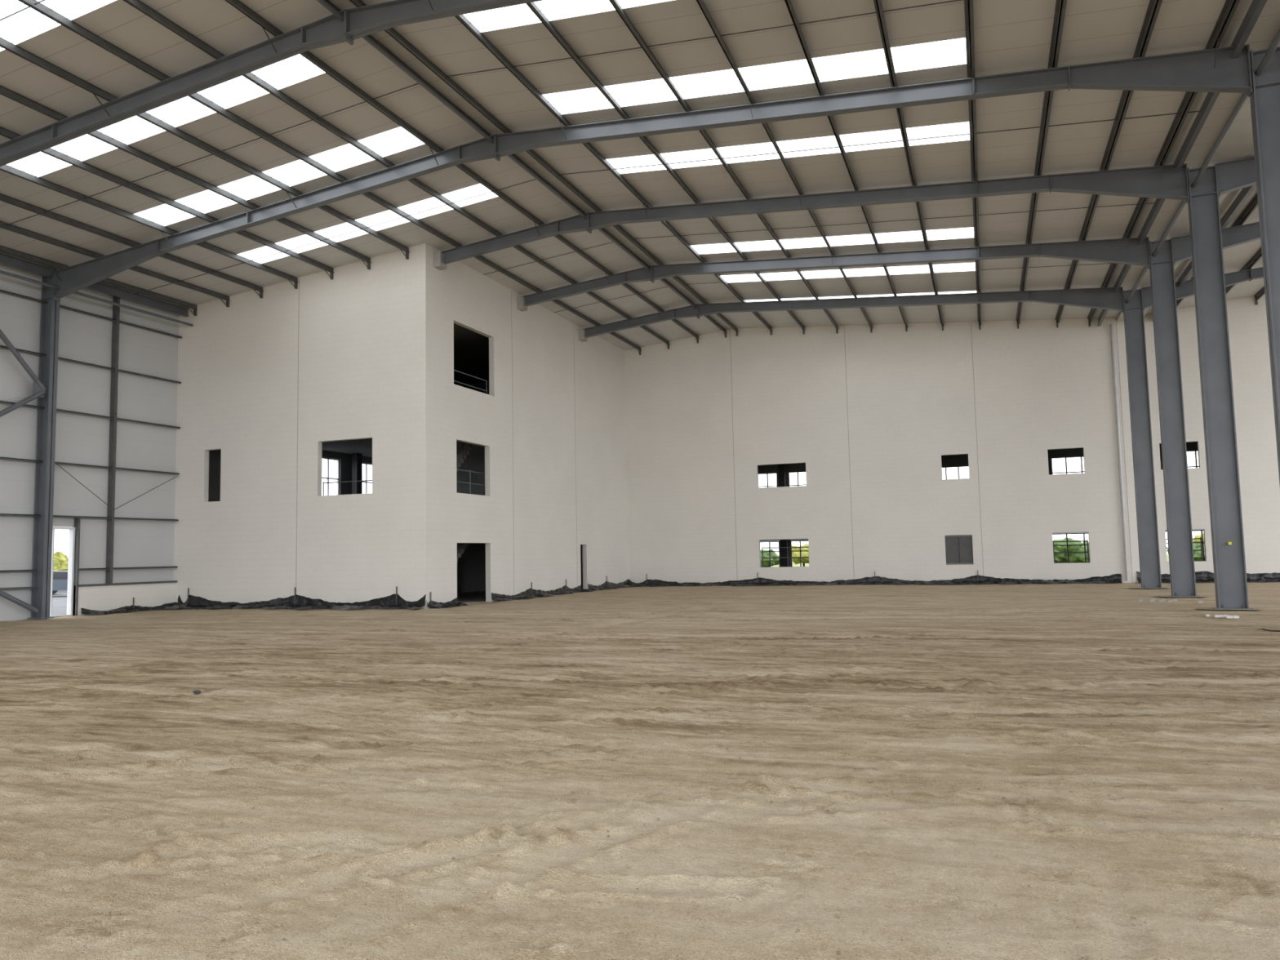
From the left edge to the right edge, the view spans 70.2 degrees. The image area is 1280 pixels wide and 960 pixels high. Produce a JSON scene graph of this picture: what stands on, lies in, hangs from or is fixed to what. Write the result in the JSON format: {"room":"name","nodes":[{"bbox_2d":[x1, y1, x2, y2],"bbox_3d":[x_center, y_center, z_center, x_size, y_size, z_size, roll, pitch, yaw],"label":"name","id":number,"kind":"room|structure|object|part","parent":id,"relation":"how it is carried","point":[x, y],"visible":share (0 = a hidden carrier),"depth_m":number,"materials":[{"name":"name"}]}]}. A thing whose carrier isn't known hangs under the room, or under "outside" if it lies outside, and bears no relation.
{"room":"empty warehouse","nodes":[
{"label":"empty warehouse","id":0,"kind":"room"},
{"bbox_2d":[0,263,178,621],"bbox_3d":[-24.116,-1.960,18.234,0.270,11.807,35.800,-3,-5,21],"label":"wall","id":1,"kind":"structure","parent":0,"point":[82,439],"depth_m":31.74,"materials":[{"name":"grey metal"}]},
{"bbox_2d":[49,526,75,617],"bbox_3d":[-19.413,3.065,30.180,0.200,3.020,1.280,-3,-5,21],"label":"door","id":2,"kind":"structure","parent":1,"relation":"in","point":[72,530],"depth_m":30.66,"materials":[{"name":"metal"}]},
{"bbox_2d":[208,449,372,502],"bbox_3d":[-13.328,0.107,46.591,0.200,11.807,24.580,-3,-5,21],"label":"wall","id":3,"kind":"structure","parent":0,"point":[345,460],"depth_m":42.87,"materials":[{"name":"paint"}]},
{"bbox_2d":[321,457,339,495],"bbox_3d":[-14.850,0.071,42.604,0.070,2.290,2.290,-3,-5,21],"label":"window","id":4,"kind":"structure","parent":3,"relation":"in","point":[327,477],"depth_m":43.03,"materials":[{"name":"grey metal"}]},
{"bbox_2d":[362,462,372,493],"bbox_3d":[-13.571,0.316,45.960,0.070,2.290,2.290,-3,-5,21],"label":"window","id":5,"kind":"structure","parent":3,"relation":"in","point":[365,464],"depth_m":45.63,"materials":[{"name":"grey metal"}]},
{"bbox_2d":[173,243,430,608],"bbox_3d":[-12.543,-1.519,33.108,11.330,12.851,0.223,-3,-5,21],"label":"wall","id":6,"kind":"structure","parent":0,"point":[283,374],"depth_m":32.78,"materials":[{"name":"white paint"}]},
{"bbox_2d":[322,323,488,604],"bbox_3d":[11.442,-0.719,37.213,52.990,10.950,24.580,-3,-5,21],"label":"office floor slabs","id":7,"kind":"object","parent":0,"point":[471,348],"visible":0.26,"depth_m":41.09},
{"bbox_2d":[456,440,484,561],"bbox_3d":[-8.265,-0.961,35.934,2.550,11.419,4.240,-3,-5,21],"label":"staircase","id":8,"kind":"structure","parent":7,"relation":"on","point":[463,449],"depth_m":35.91,"materials":[{"name":"paint"}]},
{"bbox_2d":[456,382,582,593],"bbox_3d":[7.052,-0.425,41.321,40.080,10.600,20.000,-3,-5,21],"label":"wall","id":9,"kind":"structure","parent":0,"point":[471,566],"depth_m":45.50,"materials":[{"name":"black"}]},
{"bbox_2d":[322,369,1203,567],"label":"window boarding","id":10,"kind":"structure","parent":9,"relation":"in","point":[958,548],"depth_m":42.18,"materials":[{"name":"paint"}]},
{"bbox_3d":[5.313,0.573,40.624,36.158,8.570,10.537,0,-5,-12],"label":"handrail","id":11,"kind":"part","parent":10,"relation":"part of","materials":[{"name":"grey metal"}]},
{"bbox_2d":[429,244,629,608],"bbox_3d":[-4.051,-1.152,39.807,0.223,12.853,18.350,-3,-5,21],"label":"wall","id":12,"kind":"structure","parent":0,"point":[550,424],"depth_m":37.70,"materials":[{"name":"white paint"}]},
{"bbox_2d":[351,453,788,567],"bbox_3d":[-3.772,0.110,45.245,18.030,10.600,20.300,-3,-5,21],"label":"columns","id":13,"kind":"structure","parent":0,"point":[357,458],"depth_m":44.20,"materials":[{"name":"black metal"}]},
{"bbox_2d":[52,554,1168,616],"bbox_3d":[8.451,5.655,49.998,260.000,0.060,220.000,-3,-5,21],"label":"ground","id":14,"kind":"structure","parent":0,"point":[59,598],"depth_m":44.79,"materials":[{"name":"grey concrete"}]},
{"bbox_2d":[52,570,67,595],"bbox_3d":[-32.630,5.864,51.691,4.300,1.450,1.760,-1,-5,-2],"label":"parked car","id":15,"kind":"object","parent":14,"relation":"on","point":[60,577],"visible":0.1,"depth_m":50.86,"materials":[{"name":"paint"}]},
{"bbox_2d":[53,551,67,570],"bbox_3d":[-40.257,6.145,61.096,3.479,2.707,4.533,1,-5,-28],"label":"shrub","id":16,"kind":"object","parent":14,"relation":"on","point":[60,557],"visible":0.06,"depth_m":61.64,"materials":[{"name":"yellow plant"}]},
{"bbox_2d":[58,557,68,570],"bbox_3d":[-36.415,6.100,60.862,3.210,2.604,4.291,-3,-5,21],"label":"shrub","id":17,"kind":"object","parent":14,"relation":"on","point":[64,566],"visible":0.02,"depth_m":59.16,"materials":[{"name":"yellow plant"}]},
{"bbox_2d":[760,548,779,567],"bbox_3d":[12.224,7.853,90.730,3.806,1.950,5.077,-3,-5,21],"label":"shrub","id":18,"kind":"object","parent":14,"relation":"on","point":[766,554],"visible":0.46,"depth_m":88.90,"materials":[{"name":"green plant"}]},
{"bbox_2d":[791,543,808,566],"bbox_3d":[16.878,7.893,95.498,4.140,2.449,4.148,-3,-5,21],"label":"shrub","id":19,"kind":"object","parent":14,"relation":"on","point":[804,553],"visible":0.38,"depth_m":94.06,"materials":[{"name":"yellow plant"}]},
{"bbox_2d":[1053,537,1084,563],"bbox_3d":[37.071,6.272,80.174,3.583,2.405,4.171,-3,-5,21],"label":"shrub","id":20,"kind":"object","parent":14,"relation":"on","point":[1059,557],"visible":0.53,"depth_m":79.03,"materials":[{"name":"green plant"}]},
{"bbox_2d":[1072,541,1089,563],"bbox_3d":[41.190,6.598,83.406,4.522,2.109,5.775,-3,-5,21],"label":"shrub","id":21,"kind":"object","parent":14,"relation":"on","point":[1082,559],"visible":0.14,"depth_m":81.24,"materials":[{"name":"green plant"}]},
{"bbox_2d":[1167,542,1205,561],"bbox_3d":[44.067,5.721,71.681,4.298,1.858,4.444,-3,-5,21],"label":"shrub","id":22,"kind":"object","parent":14,"relation":"on","point":[1197,554],"visible":0.12,"depth_m":70.33,"materials":[{"name":"green plant"}]},
{"bbox_2d":[1192,533,1204,544],"bbox_3d":[48.803,5.691,76.954,4.958,2.572,4.321,-3,-5,21],"label":"shrub","id":23,"kind":"object","parent":14,"relation":"on","point":[1197,535],"visible":0.06,"depth_m":76.46,"materials":[{"name":"yellow plant"}]},
{"bbox_2d":[0,582,1279,959],"bbox_3d":[3.990,3.004,17.176,53.140,0.152,54.470,-3,-5,21],"label":"floor","id":24,"kind":"structure","parent":0,"point":[70,838],"depth_m":6.84,"materials":[{"name":"soil"}]},
{"bbox_2d":[80,597,177,615],"bbox_3d":[-17.966,4.445,32.532,0.499,0.490,3.900,-3,-5,21],"label":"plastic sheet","id":25,"kind":"object","parent":24,"relation":"on","point":[132,608],"visible":0.93,"depth_m":32.31,"materials":[{"name":"black plastic"}]},
{"bbox_2d":[0,0,542,166],"bbox_3d":[2.876,-3.630,14.958,53.030,12.922,1.122,-3,-5,21],"label":"frame","id":26,"kind":"object","parent":24,"relation":"on","point":[359,22],"visible":1,"depth_m":19.61,"materials":[{"name":"grey paint"}]},
{"bbox_2d":[0,0,1279,326],"bbox_3d":[-3.849,-8.361,20.938,35.890,2.077,54.370,-3,-5,21],"label":"beams","id":27,"kind":"structure","parent":26,"relation":"attached to","point":[1256,6],"depth_m":26.58,"materials":[{"name":"grey metal"}]},
{"bbox_2d":[163,586,426,609],"bbox_3d":[-12.441,4.165,32.063,10.940,0.750,0.871,-3,-5,21],"label":"plastic sheet","id":28,"kind":"object","parent":24,"relation":"on","point":[295,602],"visible":1,"depth_m":32.19,"materials":[{"name":"black plastic"}]},
{"bbox_2d":[426,591,468,608],"bbox_3d":[-6.599,4.089,31.337,0.474,0.550,1.900,-3,-5,21],"label":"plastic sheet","id":29,"kind":"object","parent":24,"relation":"on","point":[454,602],"visible":1,"depth_m":31.21,"materials":[{"name":"black plastic"}]},
{"bbox_2d":[491,579,593,601],"bbox_3d":[-3.834,4.557,38.214,0.755,0.610,8.150,-3,-5,21],"label":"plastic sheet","id":30,"kind":"object","parent":24,"relation":"on","point":[528,593],"visible":1,"depth_m":37.60,"materials":[{"name":"black plastic"}]},
{"bbox_2d":[588,575,631,591],"bbox_3d":[-1.172,5.060,45.245,0.726,0.630,5.320,-3,-5,21],"label":"plastic sheet","id":31,"kind":"object","parent":24,"relation":"on","point":[606,585],"visible":1,"depth_m":44.93,"materials":[{"name":"black plastic"}]},
{"bbox_2d":[26,37,1279,618],"bbox_3d":[5.035,-3.217,20.625,53.030,12.922,1.122,-3,-5,21],"label":"frame","id":32,"kind":"object","parent":24,"relation":"on","point":[1207,70],"visible":0.98,"depth_m":21.71,"materials":[{"name":"grey paint"}]},
{"bbox_2d":[0,289,182,615],"bbox_3d":[-24.036,-2.040,18.198,0.252,11.357,35.780,-3,-5,21],"label":"framing","id":33,"kind":"object","parent":32,"relation":"attached to","point":[114,369],"visible":0.94,"depth_m":32.08,"materials":[{"name":"metal"}]},
{"bbox_2d":[46,613,1279,959],"bbox_3d":[-2.217,3.126,17.074,27.473,0.045,22.959,-4,-5,29],"label":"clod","id":34,"kind":"object","parent":24,"relation":"on","point":[836,915],"visible":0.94,"depth_m":5.58,"materials":[{"name":"soil"}]},
{"bbox_2d":[433,156,1256,608],"bbox_3d":[12.461,-3.070,24.306,41.760,12.922,1.122,-3,-5,21],"label":"frame","id":35,"kind":"object","parent":24,"relation":"on","point":[1220,179],"visible":0.97,"depth_m":23.75,"materials":[{"name":"grey paint"}]},
{"bbox_2d":[629,569,1122,586],"bbox_3d":[10.078,4.689,43.464,23.060,0.630,0.684,-3,-5,21],"label":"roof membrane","id":36,"kind":"object","parent":24,"relation":"on","point":[1115,578],"visible":1,"depth_m":43.12,"materials":[{"name":"black plastic"}]},
{"bbox_2d":[516,222,1260,597],"bbox_3d":[14.620,-2.657,29.973,41.760,12.922,1.122,-3,-5,21],"label":"frame","id":37,"kind":"object","parent":24,"relation":"on","point":[1174,250],"visible":0.98,"depth_m":29.42,"materials":[{"name":"grey paint"}]},
{"bbox_2d":[578,266,1263,588],"bbox_3d":[16.780,-2.244,35.641,41.760,12.922,1.122,-3,-5,21],"label":"frame","id":38,"kind":"object","parent":24,"relation":"on","point":[1103,298],"visible":0.94,"depth_m":35.10,"materials":[{"name":"grey paint"}]},
{"bbox_2d":[1137,599,1239,617],"bbox_3d":[14.176,3.282,23.489,1.522,0.060,6.797,-3,-5,21],"label":"rubble","id":39,"kind":"object","parent":24,"relation":"on","point":[1139,600],"visible":1,"depth_m":25.55,"materials":[{"name":"concrete"}]},
{"bbox_2d":[1127,587,1279,630],"bbox_3d":[14.789,3.239,22.950,1.460,0.001,25.339,-3,-5,21],"label":"base","id":40,"kind":"object","parent":24,"relation":"on","point":[1276,628],"visible":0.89,"depth_m":22.68,"materials":[{"name":"concrete"}]},
{"bbox_2d":[1136,571,1279,582],"bbox_3d":[29.860,3.625,35.971,18.100,0.750,0.746,-3,-5,21],"label":"roof membrane","id":41,"kind":"object","parent":24,"relation":"on","point":[1200,576],"visible":0.54,"depth_m":38.22,"materials":[{"name":"black plastic"}]},
{"bbox_3d":[0.717,-4.043,9.290,53.030,12.922,1.122,-3,-5,21],"label":"frame","id":42,"kind":"object","parent":24,"relation":"on","visible":0},
{"bbox_2d":[0,328,46,613],"bbox_3d":[-21.490,-1.557,24.075,0.160,10.869,11.898,-3,-5,21],"label":"tubes","id":43,"kind":"object","parent":42,"relation":"attached to","point":[38,390],"visible":1,"depth_m":28.91,"materials":[{"name":"grey paint"}]},
{"bbox_2d":[0,0,1264,355],"bbox_3d":[3.261,-9.044,18.279,51.061,1.932,54.370,-3,-5,21],"label":"roof purlins","id":44,"kind":"structure","parent":42,"relation":"attached to","point":[1229,7],"depth_m":24.52,"materials":[{"name":"metal"}]},
{"bbox_2d":[0,0,976,302],"bbox_3d":[4.812,-9.666,15.894,45.100,0.970,49.055,-3,-5,21],"label":"skylights","id":45,"kind":"object","parent":44,"relation":"attached to","point":[25,24],"visible":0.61,"depth_m":23.04,"materials":[{"name":"white plastic"}]},
{"bbox_2d":[0,0,1279,350],"bbox_3d":[4.866,-9.071,21.117,53.140,1.728,60.800,-3,-5,21],"label":"ceiling","id":46,"kind":"structure","parent":0,"point":[1011,36],"depth_m":23.92,"materials":[{"name":"metal"}]},
{"bbox_2d":[624,293,1279,586],"bbox_3d":[18.753,-1.786,41.122,41.980,13.410,0.223,-3,-5,21],"label":"wall","id":47,"kind":"structure","parent":0,"point":[872,417],"depth_m":43.18,"materials":[{"name":"white paint"}]},
{"bbox_2d":[1109,324,1129,580],"bbox_3d":[21.024,-1.269,39.953,0.185,11.300,0.190,-3,-5,21],"label":"downpipe","id":48,"kind":"object","parent":47,"relation":"attached to","point":[1111,326],"visible":1,"depth_m":39.90,"materials":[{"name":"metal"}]},
{"bbox_2d":[757,441,1203,567],"bbox_3d":[15.772,-1.101,48.881,53.090,13.410,0.200,-3,-5,21],"label":"wall","id":49,"kind":"structure","parent":0,"point":[951,460],"depth_m":48.41,"materials":[{"name":"paint"}]},
{"bbox_2d":[758,472,777,487],"bbox_3d":[7.029,0.569,52.085,1.740,1.940,0.070,-3,-5,21],"label":"window","id":50,"kind":"structure","parent":49,"relation":"in","point":[766,473],"depth_m":51.98,"materials":[{"name":"white metal"}]},
{"bbox_2d":[760,541,780,567],"bbox_3d":[7.103,4.256,51.788,1.740,1.540,0.070,-3,-5,21],"label":"window","id":51,"kind":"structure","parent":49,"relation":"in","point":[769,551],"depth_m":51.64,"materials":[{"name":"grey metal"}]},
{"bbox_2d":[787,471,806,486],"bbox_3d":[9.178,0.460,51.274,1.640,1.940,0.070,-3,-5,21],"label":"window","id":52,"kind":"structure","parent":49,"relation":"in","point":[797,472],"depth_m":51.42,"materials":[{"name":"grey metal"}]},
{"bbox_2d":[790,540,808,566],"bbox_3d":[9.252,4.147,50.977,1.640,1.540,0.070,-3,-5,21],"label":"window","id":53,"kind":"structure","parent":49,"relation":"in","point":[791,541],"depth_m":51.10,"materials":[{"name":"grey metal"}]},
{"bbox_2d":[942,465,968,479],"bbox_3d":[16.633,0.157,48.456,1.890,1.790,0.070,-3,-5,21],"label":"window","id":54,"kind":"structure","parent":49,"relation":"in","point":[945,467],"depth_m":48.45,"materials":[{"name":"grey metal"}]},
{"bbox_2d":[1050,455,1084,474],"bbox_3d":[22.121,-0.220,46.392,2.140,1.990,0.070,-3,-5,21],"label":"window","id":55,"kind":"structure","parent":49,"relation":"in","point":[1081,456],"depth_m":46.53,"materials":[{"name":"grey metal"}]},
{"bbox_2d":[1052,532,1088,563],"bbox_3d":[22.079,3.473,46.139,2.390,1.590,0.070,-3,-5,21],"label":"window","id":56,"kind":"structure","parent":49,"relation":"in","point":[1084,533],"depth_m":46.22,"materials":[{"name":"grey metal"}]},
{"bbox_2d":[1164,529,1204,560],"bbox_3d":[26.892,3.229,44.323,2.490,1.590,0.070,-3,-5,21],"label":"window","id":57,"kind":"structure","parent":49,"relation":"in","point":[1201,531],"depth_m":44.18,"materials":[{"name":"grey metal"}]},
{"bbox_2d":[1186,449,1199,467],"bbox_3d":[27.425,-0.489,44.391,1.590,1.990,0.070,-3,-5,21],"label":"window","id":58,"kind":"structure","parent":49,"relation":"in","point":[1194,451],"depth_m":44.52,"materials":[{"name":"grey metal"}]}
]}

